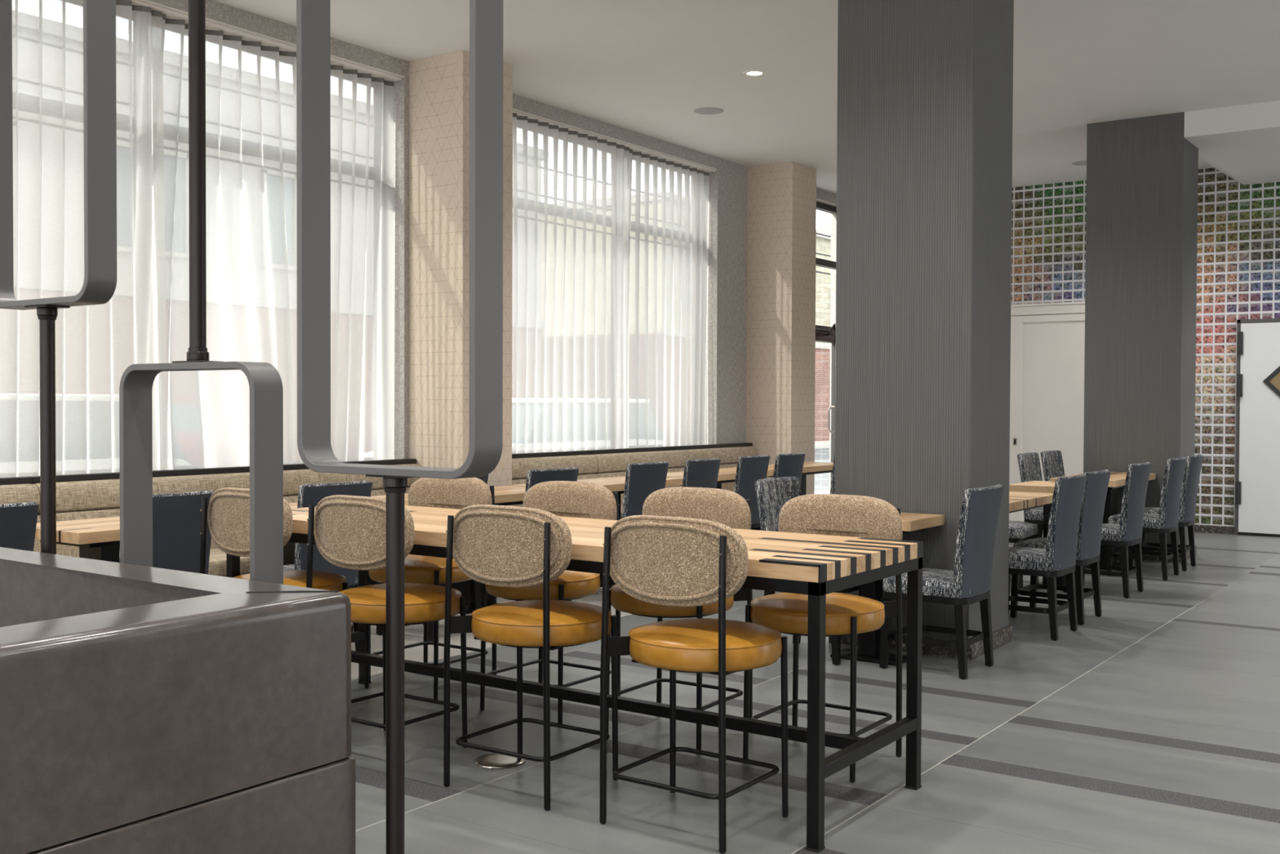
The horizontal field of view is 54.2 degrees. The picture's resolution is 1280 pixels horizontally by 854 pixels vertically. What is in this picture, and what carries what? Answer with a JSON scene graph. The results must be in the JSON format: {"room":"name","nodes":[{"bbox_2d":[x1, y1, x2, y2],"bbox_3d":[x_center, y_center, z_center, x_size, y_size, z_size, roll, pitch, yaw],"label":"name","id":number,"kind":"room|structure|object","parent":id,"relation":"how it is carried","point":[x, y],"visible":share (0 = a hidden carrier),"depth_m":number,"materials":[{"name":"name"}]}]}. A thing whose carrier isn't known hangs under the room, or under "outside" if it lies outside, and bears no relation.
{"room":"restaurant","nodes":[
{"label":"restaurant","id":0,"kind":"room"},
{"bbox_2d":[408,50,512,506],"bbox_3d":[-1.399,-0.796,9.773,0.566,4.050,0.563,1,1,35],"label":"pier","id":1,"kind":"object","parent":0,"point":[439,85],"visible":0.5,"depth_m":9.54,"materials":[{"name":"beige paper"}]},
{"bbox_2d":[147,0,836,493],"bbox_3d":[-2.797,-0.779,8.575,0.344,4.051,19.536,1,1,35],"label":"window frame","id":2,"kind":"structure","parent":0,"point":[726,288],"depth_m":13.41,"materials":[{"name":"paint"}]},
{"bbox_2d":[130,0,401,81],"bbox_3d":[-3.194,-2.649,7.806,0.125,0.018,4.550,1,1,35],"label":"track","id":3,"kind":"object","parent":2,"relation":"attached to","point":[170,14],"visible":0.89,"depth_m":8.57,"materials":[{"name":"grey metal"}]},
{"bbox_2d":[0,0,167,477],"bbox_3d":[-3.750,-1.163,6.985,0.093,2.922,2.510,1,1,35],"label":"sheer curtain","id":4,"kind":"object","parent":3,"relation":"hanging from","point":[95,344],"visible":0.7,"depth_m":7.50,"materials":[{"name":"fabric"}]},
{"bbox_2d":[162,13,394,469],"bbox_3d":[-2.553,-1.193,8.807,0.093,2.922,2.242,1,1,35],"label":"sheer curtain","id":5,"kind":"object","parent":3,"relation":"hanging from","point":[251,180],"visible":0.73,"depth_m":8.72,"materials":[{"name":"fabric"}]},
{"bbox_2d":[137,0,717,170],"bbox_3d":[-3.548,-2.659,7.446,0.320,0.012,14.773,1,1,35],"label":"trim","id":6,"kind":"structure","parent":2,"relation":"attached to","point":[144,1],"depth_m":9.34,"materials":[{"name":"white paint"}]},
{"bbox_2d":[512,111,715,172],"bbox_3d":[-0.367,-2.715,11.829,0.125,0.018,3.925,1,1,35],"label":"track","id":7,"kind":"object","parent":2,"relation":"attached to","point":[634,148],"visible":0.52,"depth_m":12.28,"materials":[{"name":"grey metal"}]},
{"bbox_2d":[511,112,629,453],"bbox_3d":[-0.798,-1.232,11.186,0.093,2.922,2.382,1,1,35],"label":"sheer curtain","id":8,"kind":"object","parent":7,"relation":"hanging from","point":[571,188],"visible":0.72,"depth_m":11.40,"materials":[{"name":"fabric"}]},
{"bbox_2d":[626,149,709,448],"bbox_3d":[0.251,-1.259,12.795,0.092,2.922,1.674,1,1,35],"label":"sheer curtain","id":9,"kind":"object","parent":7,"relation":"hanging from","point":[668,201],"visible":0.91,"depth_m":12.83,"materials":[{"name":"fabric"}]},
{"bbox_2d":[815,201,836,477],"bbox_3d":[2.160,-0.831,15.465,0.254,3.930,1.910,1,1,35],"label":"door","id":10,"kind":"structure","parent":2,"relation":"in","point":[824,334],"depth_m":15.90,"materials":[{"name":"metal"}]},
{"bbox_2d":[211,0,1279,194],"bbox_3d":[2.041,-2.797,5.143,12.150,0.150,19.536,1,1,35],"label":"ceiling","id":11,"kind":"structure","parent":0,"point":[644,67],"depth_m":9.56,"materials":[{"name":"paint"}]},
{"bbox_2d":[693,106,723,115],"bbox_3d":[0.618,-2.839,11.248,0.268,0.008,0.268,1,1,35],"label":"ceiling speaker","id":12,"kind":"object","parent":11,"relation":"attached to","point":[706,110],"visible":1,"depth_m":11.21},
{"bbox_2d":[742,69,765,76],"bbox_3d":[0.909,-2.812,9.946,0.184,0.010,0.184,1,1,35],"label":"recessed light","id":13,"kind":"object","parent":11,"relation":"in","point":[752,73],"visible":1,"depth_m":9.95,"materials":[{"name":"white paint"}]},
{"bbox_2d":[1071,160,1086,165],"bbox_3d":[4.834,-2.868,13.607,0.268,0.008,0.268,1,1,35],"label":"ceiling speaker","id":14,"kind":"object","parent":11,"relation":"attached to","point":[1079,162],"visible":0.6,"depth_m":13.61},
{"bbox_2d":[1184,100,1279,149],"bbox_3d":[7.968,-2.667,9.447,7.095,0.226,0.630,1,1,35],"label":"beam","id":15,"kind":"structure","parent":11,"relation":"attached to","point":[1258,122],"depth_m":11.06,"materials":[{"name":"paint"}]},
{"bbox_2d":[746,161,816,494],"bbox_3d":[1.579,-0.866,14.011,0.566,4.050,0.563,1,1,35],"label":"pier","id":16,"kind":"object","parent":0,"point":[781,197],"visible":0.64,"depth_m":13.79,"materials":[{"name":"beige paper"}]},
{"bbox_2d":[350,524,1279,853],"bbox_3d":[2.027,1.328,5.220,12.052,0.001,19.436,1,1,35],"label":"floor","id":17,"kind":"structure","parent":0,"point":[1151,726],"depth_m":5.20,"materials":[{"name":"grey tile"}]},
{"bbox_2d":[0,502,39,551],"bbox_3d":[-2.900,0.814,5.302,0.554,0.989,0.476,1,1,36],"label":"dining chair","id":18,"kind":"object","parent":17,"relation":"on","point":[18,521],"visible":0.34,"depth_m":5.26,"materials":[{"name":"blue fabric"}]},
{"bbox_2d":[0,476,40,551],"bbox_3d":[-3.710,0.793,6.394,0.700,0.984,1.549,1,1,35],"label":"banquette","id":19,"kind":"object","parent":17,"relation":"on","point":[13,490],"visible":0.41,"depth_m":7.07,"materials":[{"name":"beige fabric"}]},
{"bbox_2d":[0,483,39,511],"bbox_3d":[-3.924,0.419,6.538,0.155,0.172,1.549,1,1,35],"label":"cushion","id":20,"kind":"object","parent":19,"relation":"on","point":[10,493],"depth_m":7.04,"materials":[{"name":"beige fabric"}]},
{"bbox_2d":[0,0,116,554],"bbox_3d":[-1.860,-0.687,3.921,0.610,4.050,0.110,1,1,35],"label":"loop","id":21,"kind":"object","parent":17,"relation":"on","point":[100,110],"visible":0.83,"depth_m":3.78,"materials":[{"name":"grey paint"}]},
{"bbox_2d":[35,516,119,562],"bbox_3d":[-2.687,0.889,6.370,0.625,0.801,0.731,1,1,35],"label":"dining table","id":22,"kind":"object","parent":17,"relation":"on","point":[98,539],"visible":0.2,"depth_m":6.13,"materials":[{"name":"brown wood"}]},
{"bbox_2d":[26,466,249,576],"bbox_3d":[-2.822,0.772,7.659,0.700,0.984,1.529,1,1,35],"label":"banquette","id":23,"kind":"object","parent":17,"relation":"on","point":[81,495],"visible":0.15,"depth_m":7.51,"materials":[{"name":"beige fabric"}]},
{"bbox_2d":[30,471,249,513],"bbox_3d":[-3.035,0.398,7.802,0.155,0.172,1.529,1,1,35],"label":"cushion","id":24,"kind":"object","parent":23,"relation":"on","point":[86,494],"depth_m":7.51,"materials":[{"name":"beige fabric"}]},
{"bbox_2d":[208,547,249,576],"bbox_3d":[-2.743,0.848,7.604,0.505,0.115,1.529,1,1,35],"label":"seat cushion","id":25,"kind":"object","parent":23,"relation":"on","point":[217,560],"depth_m":7.57,"materials":[{"name":"beige fabric"}]},
{"bbox_2d":[119,490,214,574],"bbox_3d":[-2.386,0.802,6.034,0.554,0.989,0.476,1,1,36],"label":"dining chair","id":26,"kind":"object","parent":17,"relation":"on","point":[176,517],"visible":0.2,"depth_m":5.90,"materials":[{"name":"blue fabric"}]},
{"bbox_2d":[0,546,355,853],"bbox_3d":[-2.415,0.869,3.102,2.907,0.966,1.875,1,1,35],"label":"counter","id":27,"kind":"object","parent":17,"relation":"on","point":[144,709],"visible":1,"depth_m":2.69,"materials":[{"name":"grey stone"}]},
{"bbox_2d":[119,0,283,584],"bbox_3d":[-1.231,-0.676,3.480,0.610,4.050,0.110,1,1,35],"label":"loop","id":28,"kind":"object","parent":17,"relation":"on","point":[264,380],"visible":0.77,"depth_m":3.46,"materials":[{"name":"grey paint"}]},
{"bbox_2d":[200,487,348,591],"bbox_3d":[-1.577,0.784,5.546,0.544,1.049,0.543,1,1,37],"label":"bar stool","id":29,"kind":"object","parent":17,"relation":"on","point":[228,516],"visible":0.38,"depth_m":5.40,"materials":[{"name":"beige fabric"}]},
{"bbox_2d":[283,502,297,565],"bbox_3d":[-1.967,0.871,7.417,0.600,0.801,0.750,1,1,35],"label":"dining table","id":30,"kind":"object","parent":17,"relation":"on","point":[289,548],"visible":0.02,"depth_m":7.33,"materials":[{"name":"brown wood"}]},
{"bbox_2d":[283,480,372,651],"bbox_3d":[-1.808,0.788,6.857,0.554,0.989,0.476,1,1,35],"label":"dining chair","id":31,"kind":"object","parent":17,"relation":"on","point":[308,494],"visible":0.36,"depth_m":6.64,"materials":[{"name":"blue fabric"}]},
{"bbox_2d":[283,458,445,586],"bbox_3d":[-1.945,0.751,8.906,0.700,0.984,1.509,1,1,35],"label":"banquette","id":32,"kind":"object","parent":17,"relation":"on","point":[295,475],"visible":0.19,"depth_m":8.85,"materials":[{"name":"beige fabric"}]},
{"bbox_2d":[283,463,420,495],"bbox_3d":[-2.159,0.378,9.050,0.155,0.172,1.509,1,1,35],"label":"cushion","id":33,"kind":"object","parent":32,"relation":"on","point":[294,476],"depth_m":8.80,"materials":[{"name":"beige fabric"}]},
{"bbox_2d":[306,494,467,747],"bbox_3d":[-1.003,0.794,5.142,0.544,1.049,0.543,1,1,35],"label":"bar stool","id":34,"kind":"object","parent":17,"relation":"on","point":[350,531],"visible":0.63,"depth_m":4.96,"materials":[{"name":"beige fabric"}]},
{"bbox_2d":[296,0,503,853],"bbox_3d":[-0.593,-0.665,3.031,0.610,4.050,0.110,1,1,35],"label":"loop","id":35,"kind":"object","parent":17,"relation":"on","point":[313,16],"visible":1,"depth_m":3.04,"materials":[{"name":"grey paint"}]},
{"bbox_2d":[364,477,496,699],"bbox_3d":[-1.071,0.773,6.205,0.544,1.049,0.543,1,1,34],"label":"bar stool","id":36,"kind":"object","parent":17,"relation":"on","point":[455,493],"visible":0.44,"depth_m":6.22,"materials":[{"name":"beige fabric"}]},
{"bbox_2d":[376,474,488,641],"bbox_3d":[-1.262,0.776,7.634,0.554,0.989,0.476,1,1,36],"label":"dining chair","id":37,"kind":"object","parent":17,"relation":"on","point":[474,588],"visible":0.06,"depth_m":7.66,"materials":[{"name":"blue fabric"}]},
{"bbox_2d":[370,485,525,613],"bbox_3d":[-1.166,0.852,8.608,0.580,0.801,1.401,1,1,35],"label":"dining table","id":38,"kind":"object","parent":17,"relation":"on","point":[504,495],"visible":0.07,"depth_m":8.53,"materials":[{"name":"brown wood"}]},
{"bbox_2d":[474,752,525,768],"bbox_3d":[-0.561,1.318,4.909,0.212,0.012,0.175,1,1,35],"label":"floor outlet cover","id":39,"kind":"object","parent":17,"relation":"on","point":[493,760],"visible":0.8,"depth_m":4.91,"materials":[{"name":"metal"}]},
{"bbox_2d":[479,466,578,608],"bbox_3d":[-0.744,0.764,8.370,0.554,0.989,0.476,1,1,37],"label":"dining chair","id":40,"kind":"object","parent":17,"relation":"on","point":[534,477],"visible":0.18,"depth_m":8.14,"materials":[{"name":"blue fabric"}]},
{"bbox_2d":[443,504,617,810],"bbox_3d":[-0.374,0.805,4.700,0.544,1.049,0.543,1,1,34],"label":"bar stool","id":41,"kind":"object","parent":17,"relation":"on","point":[495,545],"visible":0.98,"depth_m":4.51,"materials":[{"name":"beige fabric"}]},
{"bbox_2d":[480,480,620,724],"bbox_3d":[-0.443,0.784,5.764,0.544,1.049,0.543,1,1,36],"label":"bar stool","id":42,"kind":"object","parent":17,"relation":"on","point":[574,499],"visible":0.58,"depth_m":5.77,"materials":[{"name":"beige fabric"}]},
{"bbox_2d":[511,450,622,519],"bbox_3d":[-0.705,0.722,10.671,0.700,0.984,1.644,1,1,35],"label":"banquette","id":43,"kind":"object","parent":17,"relation":"on","point":[587,464],"visible":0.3,"depth_m":10.96,"materials":[{"name":"beige fabric"}]},
{"bbox_2d":[511,454,597,479],"bbox_3d":[-0.918,0.349,10.815,0.155,0.172,1.644,1,1,35],"label":"cushion","id":44,"kind":"object","parent":43,"relation":"on","point":[587,464],"depth_m":10.96,"materials":[{"name":"beige fabric"}]},
{"bbox_2d":[226,505,923,853],"bbox_3d":[-0.414,0.864,5.146,2.984,0.913,0.835,1,1,35],"label":"table","id":45,"kind":"object","parent":17,"relation":"on","point":[815,566],"visible":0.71,"depth_m":4.50,"materials":[{"name":"brown wood"}]},
{"bbox_2d":[507,475,683,519],"bbox_3d":[-0.302,0.830,9.907,0.580,0.801,1.600,1,1,35],"label":"dining table","id":46,"kind":"object","parent":17,"relation":"on","point":[615,484],"visible":0.09,"depth_m":9.93,"materials":[{"name":"brown wood"}]},
{"bbox_2d":[584,445,689,507],"bbox_3d":[0.215,0.701,11.980,0.700,0.984,1.544,1,1,35],"label":"banquette","id":47,"kind":"object","parent":17,"relation":"on","point":[611,462],"visible":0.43,"depth_m":11.96,"materials":[{"name":"beige fabric"}]},
{"bbox_2d":[587,449,689,473],"bbox_3d":[0.002,0.327,12.124,0.155,0.172,1.544,1,1,35],"label":"cushion","id":48,"kind":"object","parent":47,"relation":"on","point":[609,461],"depth_m":11.94,"materials":[{"name":"beige fabric"}]},
{"bbox_2d":[609,461,668,587],"bbox_3d":[-0.117,0.749,9.262,0.554,0.989,0.476,1,1,35],"label":"dining chair","id":49,"kind":"object","parent":17,"relation":"on","point":[642,479],"visible":0.3,"depth_m":9.01,"materials":[{"name":"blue fabric"}]},
{"bbox_2d":[606,486,752,750],"bbox_3d":[0.140,0.794,5.354,0.544,1.049,0.543,1,1,34],"label":"bar stool","id":50,"kind":"object","parent":17,"relation":"on","point":[730,508],"visible":0.55,"depth_m":5.41,"materials":[{"name":"beige fabric"}]},
{"bbox_2d":[599,515,788,853],"bbox_3d":[0.217,0.815,4.291,0.544,1.049,0.543,1,1,35],"label":"bar stool","id":51,"kind":"object","parent":17,"relation":"on","point":[660,560],"visible":1,"depth_m":4.11,"materials":[{"name":"beige fabric"}]},
{"bbox_2d":[682,457,720,488],"bbox_3d":[0.312,0.739,9.873,0.554,0.989,0.476,1,1,34],"label":"dining chair","id":52,"kind":"object","parent":17,"relation":"on","point":[702,473],"visible":0.3,"depth_m":9.65,"materials":[{"name":"blue fabric"}]},
{"bbox_2d":[666,467,773,488],"bbox_3d":[0.585,0.808,11.239,0.540,0.801,1.520,1,1,35],"label":"dining table","id":53,"kind":"object","parent":17,"relation":"on","point":[725,475],"visible":0.14,"depth_m":11.12,"materials":[{"name":"brown wood"}]},
{"bbox_2d":[683,442,758,529],"bbox_3d":[1.065,0.681,13.189,0.700,0.984,1.399,1,1,35],"label":"banquette","id":54,"kind":"object","parent":17,"relation":"on","point":[729,454],"visible":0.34,"depth_m":13.29,"materials":[{"name":"beige fabric"}]},
{"bbox_2d":[683,445,758,464],"bbox_3d":[0.851,0.307,13.333,0.155,0.172,1.399,1,1,35],"label":"cushion","id":55,"kind":"object","parent":54,"relation":"on","point":[728,455],"depth_m":13.27,"materials":[{"name":"beige fabric"}]},
{"bbox_2d":[733,454,769,530],"bbox_3d":[0.769,0.728,10.523,0.554,0.989,0.476,1,1,34],"label":"dining chair","id":56,"kind":"object","parent":17,"relation":"on","point":[749,469],"visible":0.35,"depth_m":10.31,"materials":[{"name":"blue fabric"}]},
{"bbox_2d":[751,452,805,529],"bbox_3d":[1.137,0.720,11.046,0.554,0.989,0.476,1,1,34],"label":"dining chair","id":57,"kind":"object","parent":17,"relation":"on","point":[790,464],"visible":0.29,"depth_m":10.81,"materials":[{"name":"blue fabric"}]},
{"bbox_2d":[726,461,833,495],"bbox_3d":[1.528,0.786,12.598,0.520,0.801,1.690,1,1,35],"label":"dining table","id":58,"kind":"object","parent":17,"relation":"on","point":[809,467],"visible":0.13,"depth_m":12.59,"materials":[{"name":"brown wood"}]},
{"bbox_2d":[754,476,858,665],"bbox_3d":[0.968,0.794,7.106,0.554,0.989,0.476,1,1,34],"label":"dining chair","id":59,"kind":"object","parent":17,"relation":"on","point":[771,494],"visible":0.31,"depth_m":7.11,"materials":[{"name":"grey fabric"}]},
{"bbox_2d":[742,493,902,782],"bbox_3d":[0.705,0.804,4.958,0.544,1.049,0.543,1,1,35],"label":"bar stool","id":60,"kind":"object","parent":17,"relation":"on","point":[830,514],"visible":0.71,"depth_m":4.97,"materials":[{"name":"beige fabric"}]},
{"bbox_2d":[830,453,835,493],"bbox_3d":[1.797,0.704,11.986,0.554,0.989,0.476,1,1,36],"label":"dining chair","id":61,"kind":"object","parent":17,"relation":"on","point":[833,478],"visible":0.02,"depth_m":11.70,"materials":[{"name":"grey fabric"}]},
{"bbox_2d":[830,512,944,666],"bbox_3d":[1.317,0.891,7.011,0.620,0.801,0.482,1,1,35],"label":"dining table","id":62,"kind":"object","parent":17,"relation":"on","point":[868,642],"visible":0.45,"depth_m":6.92,"materials":[{"name":"brown wood"}]},
{"bbox_2d":[879,484,1004,679],"bbox_3d":[1.635,0.804,6.730,0.554,0.989,0.476,1,1,35],"label":"dining chair","id":63,"kind":"object","parent":17,"relation":"on","point":[970,581],"visible":0.93,"depth_m":6.54,"materials":[{"name":"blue fabric"}]},
{"bbox_2d":[1008,520,1038,588],"bbox_3d":[2.753,0.751,9.689,0.554,0.989,0.476,1,1,34],"label":"dining chair","id":64,"kind":"object","parent":17,"relation":"on","point":[1019,531],"visible":0.13,"depth_m":9.41,"materials":[{"name":"grey fabric"}]},
{"bbox_2d":[1017,452,1043,537],"bbox_3d":[3.629,0.730,11.005,0.554,0.989,0.476,1,1,34],"label":"dining chair","id":65,"kind":"object","parent":17,"relation":"on","point":[1029,466],"visible":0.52,"depth_m":11.04,"materials":[{"name":"grey fabric"}]},
{"bbox_2d":[1008,491,1053,513],"bbox_3d":[2.320,0.869,8.407,0.616,0.801,1.280,1,1,35],"label":"dining table","id":66,"kind":"object","parent":17,"relation":"on","point":[1018,500],"visible":0.1,"depth_m":8.34,"materials":[{"name":"brown wood"}]},
{"bbox_2d":[1008,480,1063,585],"bbox_3d":[3.271,0.846,9.792,0.580,0.801,0.640,1,1,35],"label":"dining table","id":67,"kind":"object","parent":17,"relation":"on","point":[1045,486],"visible":0.12,"depth_m":9.68,"materials":[{"name":"brown wood"}]},
{"bbox_2d":[1008,473,1087,640],"bbox_3d":[2.463,0.786,7.798,0.554,0.989,0.476,1,1,36],"label":"dining chair","id":68,"kind":"object","parent":17,"relation":"on","point":[1059,557],"visible":0.86,"depth_m":7.59,"materials":[{"name":"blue fabric"}]},
{"bbox_2d":[1040,450,1064,480],"bbox_3d":[4.009,0.721,11.546,0.554,0.989,0.476,1,1,36],"label":"dining chair","id":69,"kind":"object","parent":17,"relation":"on","point":[1051,460],"visible":0.27,"depth_m":11.66,"materials":[{"name":"grey fabric"}]},
{"bbox_2d":[1009,469,1111,625],"bbox_3d":[2.812,0.778,8.332,0.554,0.989,0.476,1,1,36],"label":"dining chair","id":70,"kind":"object","parent":17,"relation":"on","point":[1091,514],"visible":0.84,"depth_m":8.16,"materials":[{"name":"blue fabric"}]},
{"bbox_2d":[1049,471,1155,569],"bbox_3d":[4.076,0.826,10.980,0.530,0.801,1.391,1,1,35],"label":"dining table","id":71,"kind":"object","parent":17,"relation":"on","point":[1117,479],"visible":0.31,"depth_m":10.86,"materials":[{"name":"brown wood"}]},
{"bbox_2d":[1062,462,1151,598],"bbox_3d":[3.544,0.759,9.454,0.554,0.989,0.476,1,1,36],"label":"dining chair","id":72,"kind":"object","parent":17,"relation":"on","point":[1128,532],"visible":0.8,"depth_m":9.22,"materials":[{"name":"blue fabric"}]},
{"bbox_2d":[1106,457,1186,580],"bbox_3d":[4.221,0.744,10.393,0.554,0.989,0.476,1,1,36],"label":"dining chair","id":73,"kind":"object","parent":17,"relation":"on","point":[1163,522],"visible":0.82,"depth_m":10.17,"materials":[{"name":"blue fabric"}]},
{"bbox_2d":[1128,453,1204,571],"bbox_3d":[4.617,0.734,10.960,0.554,0.989,0.476,1,1,34],"label":"dining chair","id":74,"kind":"object","parent":17,"relation":"on","point":[1188,500],"visible":0.76,"depth_m":10.72,"materials":[{"name":"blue fabric"}]},
{"bbox_2d":[828,0,1013,659],"bbox_3d":[1.689,-0.741,7.446,0.877,4.050,0.691,1,1,35],"label":"column","id":75,"kind":"structure","parent":0,"point":[925,115],"depth_m":7.17,"materials":[{"name":"wood"}]},
{"bbox_2d":[1083,112,1198,562],"bbox_3d":[4.706,-0.811,11.766,0.897,4.050,0.661,1,1,35],"label":"column","id":76,"kind":"structure","parent":0,"point":[1142,173],"depth_m":11.49,"materials":[{"name":"wood"}]},
{"bbox_2d":[1010,168,1279,526],"bbox_3d":[7.606,-0.827,13.112,12.150,4.051,0.150,1,1,35],"label":"wall","id":77,"kind":"structure","parent":0,"point":[1238,248],"depth_m":13.89,"materials":[{"name":"tile"}]},
{"bbox_2d":[1008,301,1084,521],"bbox_3d":[5.022,-0.157,14.801,1.440,2.628,0.074,1,1,35],"label":"door","id":78,"kind":"structure","parent":77,"relation":"in","point":[1046,386],"depth_m":14.90,"materials":[{"name":"white paint"}]},
{"bbox_2d":[1193,524,1234,533],"bbox_3d":[5.779,1.127,14.326,1.920,0.085,0.016,1,1,35],"label":"baseboard","id":79,"kind":"structure","parent":77,"relation":"attached to","point":[1197,528],"depth_m":13.89,"materials":[{"name":"stone"}]},
{"bbox_2d":[1234,318,1279,537],"bbox_3d":[7.105,0.013,13.337,1.385,2.360,0.078,1,1,35],"label":"door","id":80,"kind":"structure","parent":77,"relation":"in","point":[1257,446],"depth_m":13.60,"materials":[{"name":"paint"}]},
{"bbox_2d":[1198,140,1279,185],"bbox_3d":[8.707,-2.694,10.764,7.400,0.218,2.376,1,1,35],"label":"ceiling","id":81,"kind":"structure","parent":0,"point":[1255,162],"depth_m":12.40,"materials":[{"name":"paint"}]},
{"label":"outside","id":82,"kind":"structure","parent":0,"visible":0},
{"bbox_2d":[814,488,829,493],"bbox_3d":[7.405,1.060,25.372,2.180,0.130,130.000,1,1,35],"label":"sidewalk","id":83,"kind":"structure","parent":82,"point":[826,491],"depth_m":20.61,"materials":[{"name":"concrete"}]},
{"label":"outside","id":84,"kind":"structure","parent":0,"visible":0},
{"bbox_2d":[814,440,829,448],"bbox_3d":[-3.019,0.882,32.695,2.100,0.130,130.000,1,1,35],"label":"sidewalk","id":85,"kind":"structure","parent":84,"point":[818,444],"depth_m":44.69,"materials":[{"name":"concrete"}]},
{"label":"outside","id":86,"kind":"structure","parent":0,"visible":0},
{"bbox_2d":[814,448,829,490],"bbox_3d":[-25.487,0.632,48.481,82.580,0.140,130.000,1,1,35],"label":"street","id":87,"kind":"structure","parent":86,"point":[821,481],"depth_m":27.89,"materials":[{"name":"grey asphalt"}]},
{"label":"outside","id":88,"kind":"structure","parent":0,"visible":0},
{"bbox_2d":[816,232,831,237],"bbox_3d":[-2.148,-5.533,24.644,0.035,0.790,96.001,1,1,35],"label":"wire","id":89,"kind":"object","parent":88,"point":[816,233],"visible":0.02,"depth_m":35.00,"materials":[{"name":"grey metal"}]},
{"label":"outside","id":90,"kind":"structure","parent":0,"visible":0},
{"bbox_2d":[815,252,831,257],"bbox_3d":[-2.314,-5.036,24.768,0.035,0.790,96.001,1,1,35],"label":"wire","id":91,"kind":"object","parent":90,"point":[815,252],"visible":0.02,"depth_m":35.43,"materials":[{"name":"grey metal"}]},
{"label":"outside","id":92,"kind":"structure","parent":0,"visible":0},
{"bbox_2d":[815,271,830,275],"bbox_3d":[-1.989,-4.431,24.550,0.035,0.790,96.001,1,1,35],"label":"wire","id":93,"kind":"object","parent":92,"point":[815,271],"visible":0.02,"depth_m":34.53,"materials":[{"name":"grey metal"}]},
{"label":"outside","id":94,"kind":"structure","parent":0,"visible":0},
{"bbox_2d":[814,229,831,440],"bbox_3d":[5.400,-3.637,54.208,9.220,8.150,29.200,1,1,35],"label":"building","id":95,"kind":"structure","parent":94,"point":[822,380],"depth_m":48.92,"materials":[{"name":"red brick"}]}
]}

